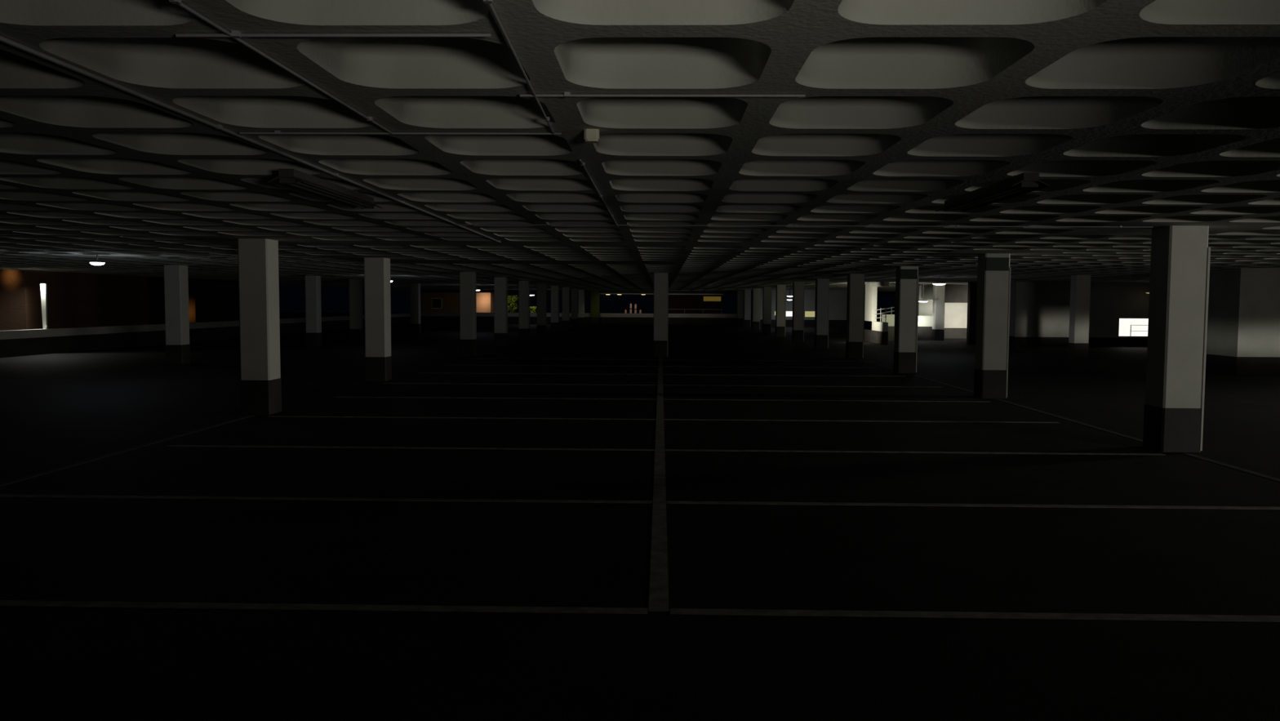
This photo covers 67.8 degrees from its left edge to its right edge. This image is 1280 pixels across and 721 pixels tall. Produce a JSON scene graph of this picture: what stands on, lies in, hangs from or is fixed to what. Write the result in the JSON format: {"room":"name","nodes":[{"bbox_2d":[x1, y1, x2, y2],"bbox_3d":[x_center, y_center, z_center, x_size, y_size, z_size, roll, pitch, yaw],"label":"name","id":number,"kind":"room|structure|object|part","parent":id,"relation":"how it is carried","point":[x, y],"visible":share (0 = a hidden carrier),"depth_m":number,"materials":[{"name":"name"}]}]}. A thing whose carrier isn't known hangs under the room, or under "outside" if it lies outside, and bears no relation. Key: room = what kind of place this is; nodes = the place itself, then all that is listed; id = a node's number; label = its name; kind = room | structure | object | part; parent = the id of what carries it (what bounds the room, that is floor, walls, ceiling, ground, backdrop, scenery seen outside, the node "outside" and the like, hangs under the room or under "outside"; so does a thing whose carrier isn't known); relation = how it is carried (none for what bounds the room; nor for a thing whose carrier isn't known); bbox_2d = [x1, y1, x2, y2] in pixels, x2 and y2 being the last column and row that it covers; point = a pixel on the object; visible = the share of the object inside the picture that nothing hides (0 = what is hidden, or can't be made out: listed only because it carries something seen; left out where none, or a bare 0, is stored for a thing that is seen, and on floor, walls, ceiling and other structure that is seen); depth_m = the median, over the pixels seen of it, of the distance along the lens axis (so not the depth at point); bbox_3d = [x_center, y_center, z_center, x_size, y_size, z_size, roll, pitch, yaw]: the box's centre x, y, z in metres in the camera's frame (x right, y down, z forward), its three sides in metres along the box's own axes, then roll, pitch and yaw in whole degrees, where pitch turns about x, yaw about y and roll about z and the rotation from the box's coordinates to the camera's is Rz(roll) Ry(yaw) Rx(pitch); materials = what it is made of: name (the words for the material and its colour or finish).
{"room":"parking garage","nodes":[
{"label":"parking garage","id":0,"kind":"room"},
{"bbox_2d":[0,268,148,330],"bbox_3d":[-24.069,-3.534,32.879,10.817,6.200,7.400,0,4,1],"label":"wall","id":1,"kind":"structure","parent":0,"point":[74,300],"depth_m":31.61,"materials":[{"name":"brick"}]},
{"bbox_2d":[146,275,239,324],"bbox_3d":[-29.110,-4.944,55.450,11.750,6.200,10.400,0,4,1],"label":"wall","id":2,"kind":"structure","parent":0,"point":[209,300],"depth_m":51.44,"materials":[{"name":"brick"}]},
{"bbox_2d":[0,312,410,357],"bbox_3d":[-17.880,-1.209,39.199,0.262,0.750,67.612,0,4,1],"label":"wall","id":3,"kind":"structure","parent":0,"point":[13,343],"depth_m":32.65,"materials":[{"name":"white paint"}]},
{"bbox_2d":[38,282,48,328],"bbox_3d":[-18.088,-1.662,28.915,0.210,1.411,0.150,0,4,1],"label":"post","id":4,"kind":"object","parent":3,"relation":"on","point":[43,286],"visible":1,"depth_m":28.90,"materials":[{"name":"white paint"}]},
{"bbox_2d":[420,288,493,312],"bbox_3d":[-17.824,-7.816,95.112,7.997,7.200,10.400,0,4,1],"label":"brick building","id":5,"kind":"structure","parent":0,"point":[449,302],"depth_m":90.23,"materials":[{"name":"brick"}]},
{"bbox_3d":[-19.243,-5.421,90.229,0.880,0.880,0.020,0,4,1],"label":"pane","id":6,"kind":"part","parent":5,"relation":"part of","materials":[{"name":"glass"}]},
{"bbox_2d":[507,294,518,312],"bbox_3d":[-10.835,-4.385,80.147,1.247,2.258,0.945,0,4,1],"label":"hedge","id":7,"kind":"object","parent":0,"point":[510,298],"visible":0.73,"depth_m":80.02,"materials":[{"name":"green plant"}]},
{"bbox_2d":[420,311,737,324],"bbox_3d":[-4.425,-3.205,72.478,25.212,0.805,0.262,0,4,1],"label":"wall","id":8,"kind":"structure","parent":0,"point":[425,317],"depth_m":72.29,"materials":[{"name":"white paint"}]},
{"bbox_2d":[590,289,599,324],"bbox_3d":[-3.375,-4.022,71.704,0.664,2.540,0.460,0,4,1],"label":"column","id":9,"kind":"structure","parent":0,"point":[595,294],"depth_m":71.48,"materials":[{"name":"grey concrete"}]},
{"bbox_2d":[605,293,609,313],"bbox_3d":[-4.193,-7.380,124.984,0.576,2.816,0.560,0,4,1],"label":"street lamp","id":10,"kind":"object","parent":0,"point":[606,294],"visible":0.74,"depth_m":125.19,"materials":[{"name":"metal"}]},
{"bbox_2d":[0,322,1279,720],"bbox_3d":[2.510,-0.196,33.003,41.400,0.300,80.000,0,4,1],"label":"floor","id":11,"kind":"structure","parent":0,"point":[57,410],"depth_m":6.74,"materials":[{"name":"concrete"}]},
{"bbox_2d":[0,414,255,486],"bbox_3d":[-5.668,0.989,10.481,0.090,0.004,6.550,0,4,1],"label":"parking line","id":12,"kind":"object","parent":11,"relation":"on","point":[248,415],"visible":1,"depth_m":10.23,"materials":[{"name":"paint"}]},
{"bbox_2d":[164,265,190,364],"bbox_3d":[-11.986,-1.183,24.656,0.442,2.540,0.442,0,4,1],"label":"column","id":13,"kind":"structure","parent":11,"relation":"on","point":[175,277],"depth_m":24.47,"materials":[{"name":"white paint"}]},
{"bbox_2d":[237,238,281,414],"bbox_3d":[-5.583,-0.496,13.986,0.442,2.540,0.442,0,4,1],"label":"column","id":14,"kind":"structure","parent":11,"relation":"on","point":[260,384],"depth_m":13.79,"materials":[{"name":"white paint"}]},
{"bbox_2d":[305,275,321,346],"bbox_3d":[-11.774,-1.775,34.336,0.442,2.540,0.442,0,4,1],"label":"column","id":15,"kind":"structure","parent":11,"relation":"on","point":[313,283],"depth_m":34.15,"materials":[{"name":"white paint"}]},
{"bbox_2d":[0,600,647,613],"bbox_3d":[-2.728,1.329,5.182,5.540,0.004,0.090,0,4,1],"label":"parking line","id":16,"kind":"object","parent":11,"relation":"on","point":[2,602],"visible":1,"depth_m":5.15,"materials":[{"name":"white paint"}]},
{"bbox_2d":[0,493,652,503],"bbox_3d":[-2.667,1.158,7.976,5.540,0.004,0.090,0,4,1],"label":"parking line","id":17,"kind":"object","parent":11,"relation":"on","point":[1,495],"visible":1,"depth_m":7.97,"materials":[{"name":"white paint"}]},
{"bbox_2d":[348,279,363,341],"bbox_3d":[-11.670,-2.068,39.126,0.442,2.540,0.442,0,4,1],"label":"column","id":18,"kind":"structure","parent":11,"relation":"on","point":[355,286],"depth_m":38.93,"materials":[{"name":"white paint"}]},
{"bbox_2d":[364,257,391,381],"bbox_3d":[-5.455,-0.853,19.824,0.442,2.540,0.442,0,4,1],"label":"column","id":19,"kind":"structure","parent":11,"relation":"on","point":[378,357],"depth_m":19.63,"materials":[{"name":"white paint"}]},
{"bbox_2d":[409,283,421,333],"bbox_3d":[-11.463,-2.648,48.606,0.442,2.540,0.442,0,4,1],"label":"column","id":20,"kind":"structure","parent":11,"relation":"on","point":[415,288],"depth_m":48.41,"materials":[{"name":"white paint"}]},
{"bbox_2d":[459,271,476,355],"bbox_3d":[-5.252,-1.421,29.104,0.442,2.540,0.442,0,4,1],"label":"column","id":21,"kind":"structure","parent":11,"relation":"on","point":[468,306],"depth_m":28.90,"materials":[{"name":"white paint"}]},
{"bbox_2d":[493,277,507,346],"bbox_3d":[-5.122,-1.787,35.092,0.442,2.540,0.442,0,4,1],"label":"column","id":22,"kind":"structure","parent":11,"relation":"on","point":[500,284],"depth_m":34.89,"materials":[{"name":"white paint"}]},
{"bbox_2d":[518,280,529,340],"bbox_3d":[-4.991,-2.153,41.079,0.442,2.540,0.442,0,4,1],"label":"column","id":23,"kind":"structure","parent":11,"relation":"on","point":[523,286],"depth_m":40.87,"materials":[{"name":"white paint"}]},
{"bbox_2d":[536,283,546,335],"bbox_3d":[-4.860,-2.519,47.066,0.442,2.540,0.442,0,4,1],"label":"column","id":24,"kind":"structure","parent":11,"relation":"on","point":[541,326],"depth_m":46.86,"materials":[{"name":"white paint"}]},
{"bbox_2d":[551,285,559,331],"bbox_3d":[-4.729,-2.886,53.054,0.442,2.540,0.442,0,4,1],"label":"column","id":25,"kind":"structure","parent":11,"relation":"on","point":[554,289],"depth_m":52.85,"materials":[{"name":"white paint"}]},
{"bbox_2d":[561,287,569,328],"bbox_3d":[-4.598,-3.252,59.041,0.442,2.540,0.442,0,4,1],"label":"column","id":26,"kind":"structure","parent":11,"relation":"on","point":[566,291],"depth_m":58.83,"materials":[{"name":"white paint"}]},
{"bbox_2d":[490,364,657,366],"bbox_3d":[-2.300,0.133,24.740,5.540,0.004,0.090,0,4,1],"label":"parking line","id":27,"kind":"object","parent":11,"relation":"on","point":[491,365],"visible":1,"depth_m":24.72,"materials":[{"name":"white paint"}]},
{"bbox_2d":[571,288,577,325],"bbox_3d":[-4.467,-3.618,65.028,0.442,2.540,0.442,0,4,1],"label":"column","id":28,"kind":"structure","parent":11,"relation":"on","point":[574,291],"depth_m":64.82,"materials":[{"name":"white paint"}]},
{"bbox_2d":[578,289,584,324],"bbox_3d":[-4.340,-3.972,70.816,0.442,2.540,0.442,0,4,1],"label":"column","id":29,"kind":"structure","parent":11,"relation":"on","point":[581,292],"depth_m":70.60,"materials":[{"name":"white paint"}]},
{"bbox_2d":[648,356,669,611],"bbox_3d":[0.360,0.624,16.956,0.110,0.004,23.720,0,4,1],"label":"parking line","id":30,"kind":"object","parent":11,"relation":"on","point":[659,580],"visible":1,"depth_m":7.13,"materials":[{"name":"white paint"}]},
{"bbox_2d":[653,272,668,356],"bbox_3d":[0.634,-1.382,28.975,0.448,2.540,0.448,0,4,1],"label":"column","id":31,"kind":"structure","parent":11,"relation":"on","point":[660,279],"depth_m":28.76,"materials":[{"name":"white paint"}]},
{"bbox_2d":[737,290,743,324],"bbox_3d":[7.430,-3.895,70.561,0.448,2.540,0.448,0,4,1],"label":"column","id":32,"kind":"structure","parent":11,"relation":"on","point":[740,293],"depth_m":70.36,"materials":[{"name":"white paint"}]},
{"bbox_2d":[743,289,751,327],"bbox_3d":[7.303,-3.541,64.773,0.448,2.540,0.448,0,4,1],"label":"column","id":33,"kind":"structure","parent":11,"relation":"on","point":[747,295],"depth_m":64.57,"materials":[{"name":"white paint"}]},
{"bbox_2d":[751,288,760,329],"bbox_3d":[7.172,-3.175,58.785,0.448,2.540,0.448,0,4,1],"label":"column","id":34,"kind":"structure","parent":11,"relation":"on","point":[756,291],"depth_m":58.59,"materials":[{"name":"white paint"}]},
{"bbox_2d":[762,286,771,333],"bbox_3d":[7.041,-2.808,52.798,0.448,2.540,0.448,0,4,1],"label":"column","id":35,"kind":"structure","parent":11,"relation":"on","point":[766,298],"depth_m":52.59,"materials":[{"name":"white paint"}]},
{"bbox_2d":[775,284,786,337],"bbox_3d":[6.910,-2.442,46.811,0.448,2.540,0.448,0,4,1],"label":"column","id":36,"kind":"structure","parent":11,"relation":"on","point":[780,293],"depth_m":46.61,"materials":[{"name":"white paint"}]},
{"bbox_2d":[791,282,804,342],"bbox_3d":[6.779,-2.076,40.823,0.448,2.540,0.448,0,4,1],"label":"column","id":37,"kind":"structure","parent":11,"relation":"on","point":[798,290],"depth_m":40.62,"materials":[{"name":"white paint"}]},
{"bbox_2d":[813,278,829,348],"bbox_3d":[6.648,-1.710,34.836,0.448,2.540,0.448,0,4,1],"label":"column","id":38,"kind":"structure","parent":11,"relation":"on","point":[821,303],"depth_m":34.64,"materials":[{"name":"white paint"}]},
{"bbox_2d":[663,399,991,402],"bbox_3d":[3.175,0.683,16.236,5.540,0.004,0.090,0,4,1],"label":"parking line","id":39,"kind":"object","parent":11,"relation":"on","point":[664,399],"visible":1,"depth_m":16.22,"materials":[{"name":"white paint"}]},
{"bbox_2d":[845,273,864,358],"bbox_3d":[6.518,-1.343,28.849,0.448,2.540,0.448,0,4,1],"label":"column","id":40,"kind":"structure","parent":11,"relation":"on","point":[855,282],"depth_m":28.65,"materials":[{"name":"white paint"}]},
{"bbox_2d":[664,418,1058,422],"bbox_3d":[3.114,0.854,13.442,5.540,0.004,0.090,0,4,1],"label":"parking line","id":41,"kind":"object","parent":11,"relation":"on","point":[664,419],"visible":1,"depth_m":13.43,"materials":[{"name":"white paint"}]},
{"bbox_2d":[893,266,919,373],"bbox_3d":[6.386,-0.977,22.852,0.448,2.540,0.466,0,4,1],"label":"column","id":42,"kind":"structure","parent":11,"relation":"on","point":[907,278],"depth_m":22.66,"materials":[{"name":"white paint"}]},
{"bbox_3d":[6.372,-2.046,22.568,0.395,0.230,0.029,0,4,1],"label":"sign plate","id":43,"kind":"part","parent":42,"relation":"part of","materials":[{"name":"metal"}]},
{"bbox_2d":[665,448,1164,454],"bbox_3d":[3.053,1.024,10.648,5.540,0.004,0.090,0,4,1],"label":"parking line","id":44,"kind":"object","parent":11,"relation":"on","point":[665,449],"visible":1,"depth_m":10.64,"materials":[{"name":"white paint"}]},
{"bbox_2d":[931,284,945,340],"bbox_3d":[13.566,-2.191,43.276,0.442,2.540,0.442,0,4,1],"label":"column","id":45,"kind":"structure","parent":11,"relation":"on","point":[939,291],"depth_m":43.08,"materials":[{"name":"white paint"}]},
{"bbox_2d":[906,373,973,392],"bbox_3d":[6.312,0.469,19.983,0.090,0.004,5.300,0,4,1],"label":"parking line","id":46,"kind":"object","parent":11,"relation":"on","point":[906,373],"visible":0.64,"depth_m":19.84,"materials":[{"name":"paint"}]},
{"bbox_2d":[666,500,1279,509],"bbox_3d":[2.991,1.195,7.854,5.540,0.004,0.090,0,4,1],"label":"parking line","id":47,"kind":"object","parent":11,"relation":"on","point":[668,501],"visible":1,"depth_m":7.85,"materials":[{"name":"white paint"}]},
{"bbox_2d":[670,608,1279,622],"bbox_3d":[2.930,1.366,5.060,5.540,0.004,0.090,0,4,1],"label":"parking line","id":48,"kind":"object","parent":11,"relation":"on","point":[673,611],"visible":1,"depth_m":5.08,"materials":[{"name":"white paint"}]},
{"bbox_2d":[973,253,1011,398],"bbox_3d":[6.257,-0.613,16.915,0.448,2.540,0.466,0,4,1],"label":"column","id":49,"kind":"structure","parent":11,"relation":"on","point":[993,271],"depth_m":16.73,"materials":[{"name":"white paint"}]},
{"bbox_3d":[6.242,-1.683,16.631,0.395,0.230,0.029,0,4,1],"label":"sign plate","id":50,"kind":"part","parent":49,"relation":"part of","materials":[{"name":"metal"}]},
{"bbox_2d":[1008,279,1016,350],"bbox_3d":[13.379,-1.666,34.694,0.442,2.540,0.442,0,4,1],"label":"column","id":51,"kind":"structure","parent":11,"relation":"on","point":[1013,282],"depth_m":34.48,"materials":[{"name":"white paint"}]},
{"bbox_2d":[995,399,1142,442],"bbox_3d":[6.181,0.836,13.996,0.090,0.004,5.300,0,4,1],"label":"parking line","id":52,"kind":"object","parent":11,"relation":"on","point":[1002,400],"visible":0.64,"depth_m":13.47,"materials":[{"name":"paint"}]},
{"bbox_2d":[1067,275,1091,359],"bbox_3d":[13.248,-1.299,28.707,0.442,2.540,0.442,0,4,1],"label":"column","id":53,"kind":"structure","parent":11,"relation":"on","point":[1080,285],"depth_m":28.52,"materials":[{"name":"white paint"}]},
{"bbox_2d":[1142,225,1210,452],"bbox_3d":[6.125,-0.244,10.886,0.448,2.540,0.448,0,4,1],"label":"column","id":54,"kind":"structure","parent":11,"relation":"on","point":[1174,412],"depth_m":10.71,"materials":[{"name":"white paint"}]},
{"bbox_2d":[1182,453,1279,481],"bbox_3d":[6.057,1.184,8.308,0.090,0.004,4.700,0,4,1],"label":"parking line","id":55,"kind":"object","parent":11,"relation":"on","point":[1188,454],"visible":1,"depth_m":9.74,"materials":[{"name":"paint"}]},
{"bbox_2d":[0,0,1279,291],"bbox_3d":[2.055,-3.244,33.808,41.730,0.600,76.120,0,4,1],"label":"ceiling","id":56,"kind":"structure","parent":0,"point":[1156,113],"depth_m":5.07,"materials":[{"name":"paint"}]},
{"bbox_2d":[88,253,105,265],"bbox_3d":[-10.656,-1.976,18.696,0.273,0.215,0.273,0,4,1],"label":"lamp","id":57,"kind":"object","parent":56,"relation":"attached to","point":[95,262],"visible":1,"depth_m":18.61,"materials":[{"name":"grey plastic"}]},
{"bbox_2d":[89,262,104,265],"bbox_3d":[-10.656,-1.896,18.701,0.260,0.055,0.260,0,4,1],"label":"diffuser","id":58,"kind":"object","parent":57,"relation":"attached to","point":[91,263],"depth_m":18.62,"materials":[{"name":"white plastic"}]},
{"bbox_2d":[0,35,501,242],"bbox_3d":[-2.101,-1.341,7.480,0.024,0.021,13.001,0,4,0],"label":"conduit","id":59,"kind":"object","parent":56,"relation":"attached to","point":[3,39],"visible":1,"depth_m":4.39,"materials":[{"name":"metal"}]},
{"bbox_2d":[168,0,392,134],"bbox_3d":[-1.322,-1.111,3.769,0.024,0.018,2.400,0,4,2],"label":"conduit","id":60,"kind":"object","parent":56,"relation":"attached to","point":[174,2],"visible":1,"depth_m":3.42,"materials":[{"name":"metal"}]},
{"bbox_2d":[267,168,382,208],"bbox_3d":[-2.300,-1.274,7.112,0.244,0.112,1.750,0,4,1],"label":"light","id":61,"kind":"object","parent":56,"relation":"hanging from","point":[295,180],"visible":1,"depth_m":6.84,"materials":[{"name":"grey plastic"}]},
{"bbox_2d":[175,30,491,38],"bbox_3d":[-1.006,-1.070,3.123,1.040,0.018,0.024,0,4,1],"label":"conduit","id":62,"kind":"object","parent":56,"relation":"attached to","point":[235,33],"visible":1,"depth_m":3.12,"materials":[{"name":"metal"}]},
{"bbox_2d":[239,130,561,134],"bbox_3d":[-1.246,-1.183,4.945,1.680,0.018,0.024,0,4,1],"label":"conduit","id":63,"kind":"object","parent":56,"relation":"attached to","point":[277,132],"visible":1,"depth_m":4.94,"materials":[{"name":"metal"}]},
{"bbox_2d":[483,0,555,135],"bbox_3d":[-0.442,-1.105,3.750,0.025,0.018,2.401,0,4,0],"label":"conduit","id":64,"kind":"object","parent":56,"relation":"attached to","point":[489,2],"visible":1,"depth_m":3.38,"materials":[{"name":"metal"}]},
{"bbox_2d":[584,128,599,142],"bbox_3d":[-0.247,-1.153,4.895,0.075,0.060,0.075,0,4,1],"label":"junction box","id":65,"kind":"object","parent":56,"relation":"attached to","point":[591,135],"visible":1,"depth_m":4.86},
{"bbox_3d":[-0.248,-1.128,4.897,0.065,0.010,0.065,0,4,1],"label":"lid","id":66,"kind":"part","parent":65,"relation":"part of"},
{"bbox_2d":[579,159,617,226],"bbox_3d":[-0.311,-1.389,8.390,0.024,0.018,5.100,0,4,1],"label":"conduit","id":67,"kind":"object","parent":56,"relation":"attached to","point":[583,164],"visible":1,"depth_m":7.25,"materials":[{"name":"metal"}]},
{"bbox_2d":[520,92,805,97],"bbox_3d":[0.093,-1.118,4.008,1.200,0.018,0.024,0,4,1],"label":"conduit","id":68,"kind":"object","parent":56,"relation":"attached to","point":[566,94],"visible":1,"depth_m":4.00,"materials":[{"name":"metal"}]},
{"bbox_2d":[458,223,1153,227],"bbox_3d":[1.841,-1.522,10.739,7.800,0.018,0.024,0,4,1],"label":"conduit","id":69,"kind":"object","parent":56,"relation":"attached to","point":[634,224],"visible":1,"depth_m":10.73,"materials":[{"name":"metal"}]},
{"bbox_2d":[918,284,928,302],"bbox_3d":[12.676,-3.012,42.609,0.420,0.828,0.420,0,4,1],"label":"lamp","id":70,"kind":"object","parent":56,"relation":"hanging from","point":[922,300],"visible":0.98,"depth_m":42.50,"materials":[{"name":"grey plastic"}]},
{"bbox_2d":[932,276,946,284],"bbox_3d":[9.711,-2.583,30.910,0.420,0.284,0.420,0,4,1],"label":"lamp","id":71,"kind":"object","parent":56,"relation":"attached to","point":[939,282],"visible":1,"depth_m":30.77,"materials":[{"name":"grey plastic"}]},
{"bbox_2d":[935,172,1049,211],"bbox_3d":[2.581,-1.248,7.107,0.244,0.112,1.750,0,4,1],"label":"light","id":72,"kind":"object","parent":56,"relation":"attached to","point":[1024,183],"visible":1,"depth_m":6.83,"materials":[{"name":"grey plastic"}]},
{"bbox_2d":[1208,234,1279,235],"bbox_3d":[8.714,-1.547,11.740,4.100,0.018,0.024,0,4,1],"label":"conduit","id":73,"kind":"object","parent":56,"relation":"attached to","point":[1208,234],"visible":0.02,"depth_m":11.76,"materials":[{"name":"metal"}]},
{"bbox_2d":[420,288,895,294],"bbox_3d":[3.033,-5.138,72.147,40.100,0.298,0.450,0,4,1],"label":"trim","id":74,"kind":"structure","parent":0,"point":[602,291],"depth_m":72.03,"materials":[{"name":"metal"}]},
{"bbox_2d":[760,289,847,327],"bbox_3d":[11.488,-3.582,65.794,6.912,2.540,0.262,0,4,1],"label":"wall","id":75,"kind":"structure","parent":0,"point":[837,299],"depth_m":65.66,"materials":[{"name":"white paint"}]},
{"bbox_2d":[785,311,792,316],"bbox_3d":[10.343,-3.226,65.831,0.568,0.390,0.130,0,4,1],"label":"window","id":76,"kind":"structure","parent":75,"relation":"in","point":[788,313],"depth_m":65.87,"materials":[{"name":"white glass"}]},
{"bbox_2d":[804,311,814,316],"bbox_3d":[11.780,-3.205,65.801,0.816,0.426,0.130,0,4,1],"label":"window","id":77,"kind":"structure","parent":75,"relation":"in","point":[807,313],"depth_m":65.84,"materials":[{"name":"yellow glass"}]},
{"bbox_2d":[864,281,888,344],"bbox_3d":[9.980,-2.024,40.255,0.212,2.540,3.523,0,4,1],"label":"wall","id":78,"kind":"structure","parent":0,"point":[875,331],"depth_m":40.55,"materials":[{"name":"white paint"}]},
{"bbox_2d":[874,307,886,322],"bbox_3d":[9.983,-1.885,39.540,0.034,0.600,2.081,0,4,1],"label":"handrail","id":79,"kind":"object","parent":78,"relation":"on","point":[885,308],"visible":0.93,"depth_m":39.49,"materials":[{"name":"metal"}]},
{"bbox_2d":[880,314,894,341],"bbox_3d":[11.004,-1.462,42.360,0.576,1.170,0.212,0,4,1],"label":"wall","id":80,"kind":"structure","parent":0,"point":[890,318],"depth_m":42.25,"materials":[{"name":"white paint"}]},
{"bbox_2d":[917,315,932,339],"bbox_3d":[12.959,-1.510,43.817,1.076,1.108,0.212,0,4,1],"label":"wall","id":81,"kind":"structure","parent":0,"point":[924,322],"depth_m":43.71,"materials":[{"name":"white paint"}]},
{"bbox_2d":[918,284,967,338],"bbox_3d":[15.933,-2.329,45.731,5.146,2.540,0.262,0,4,1],"label":"wall","id":82,"kind":"structure","parent":0,"point":[955,313],"depth_m":45.64,"materials":[{"name":"white paint"}]},
{"bbox_2d":[944,284,968,302],"bbox_3d":[16.261,-3.082,44.100,4.419,0.833,0.300,0,4,1],"label":"wall","id":83,"kind":"structure","parent":0,"point":[953,293],"depth_m":43.99,"materials":[{"name":"grey concrete"}]},
{"bbox_2d":[966,281,977,344],"bbox_3d":[13.776,-1.916,38.814,0.776,2.540,0.300,0,4,1],"label":"column","id":84,"kind":"structure","parent":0,"point":[972,286],"depth_m":38.70,"materials":[{"name":"grey concrete"}]},
{"bbox_2d":[1014,281,1149,346],"bbox_3d":[18.573,-1.822,37.688,7.517,2.540,0.262,0,4,1],"label":"wall","id":85,"kind":"structure","parent":0,"point":[1042,318],"depth_m":37.59,"materials":[{"name":"white paint"}]},
{"bbox_2d":[1118,317,1148,337],"bbox_3d":[19.598,-1.314,37.706,1.389,0.756,0.170,0,4,1],"label":"window","id":86,"kind":"structure","parent":85,"relation":"in","point":[1128,326],"depth_m":37.77,"materials":[{"name":"glass"}]},
{"bbox_2d":[1204,267,1279,374],"bbox_3d":[18.169,-1.022,24.593,7.752,2.540,4.012,0,4,1],"label":"wall","id":87,"kind":"structure","parent":0,"point":[1243,337],"depth_m":22.72,"materials":[{"name":"white paint"}]},
{"label":"outside","id":88,"kind":"structure","parent":0,"visible":0},
{"bbox_2d":[279,311,879,324],"bbox_3d":[-8.556,-2.269,66.688,100.000,0.300,147.000,0,4,1],"label":"trim","id":89,"kind":"structure","parent":88,"point":[282,314],"depth_m":114.92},
{"bbox_2d":[529,306,537,312],"bbox_3d":[-9.549,-4.151,84.132,0.881,1.317,0.966,0,4,1],"label":"hedge","id":90,"kind":"object","parent":89,"relation":"on","point":[532,309],"visible":0.51,"depth_m":83.88,"materials":[{"name":"green plant"}]},
{"bbox_2d":[629,303,631,313],"bbox_3d":[-0.727,-3.684,74.949,0.190,1.597,0.185,0,4,1],"label":"bollard","id":91,"kind":"object","parent":89,"relation":"on","point":[630,304],"visible":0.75,"depth_m":74.86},
{"bbox_2d":[634,303,636,313],"bbox_3d":[-0.344,-3.663,74.942,0.190,1.559,0.185,0,4,1],"label":"bollard","id":92,"kind":"object","parent":89,"relation":"on","point":[635,304],"visible":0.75,"depth_m":74.86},
{"bbox_2d":[668,294,722,313],"bbox_3d":[5.717,-6.217,103.714,6.298,3.200,8.400,0,4,1],"label":"brick building","id":93,"kind":"structure","parent":89,"relation":"on","point":[692,304],"depth_m":99.73,"materials":[{"name":"brick"}]},
{"bbox_3d":[7.558,-6.447,99.601,1.816,0.471,0.020,0,4,1],"label":"pane","id":94,"kind":"part","parent":93,"relation":"part of","materials":[{"name":"yellow glass"}]}
]}

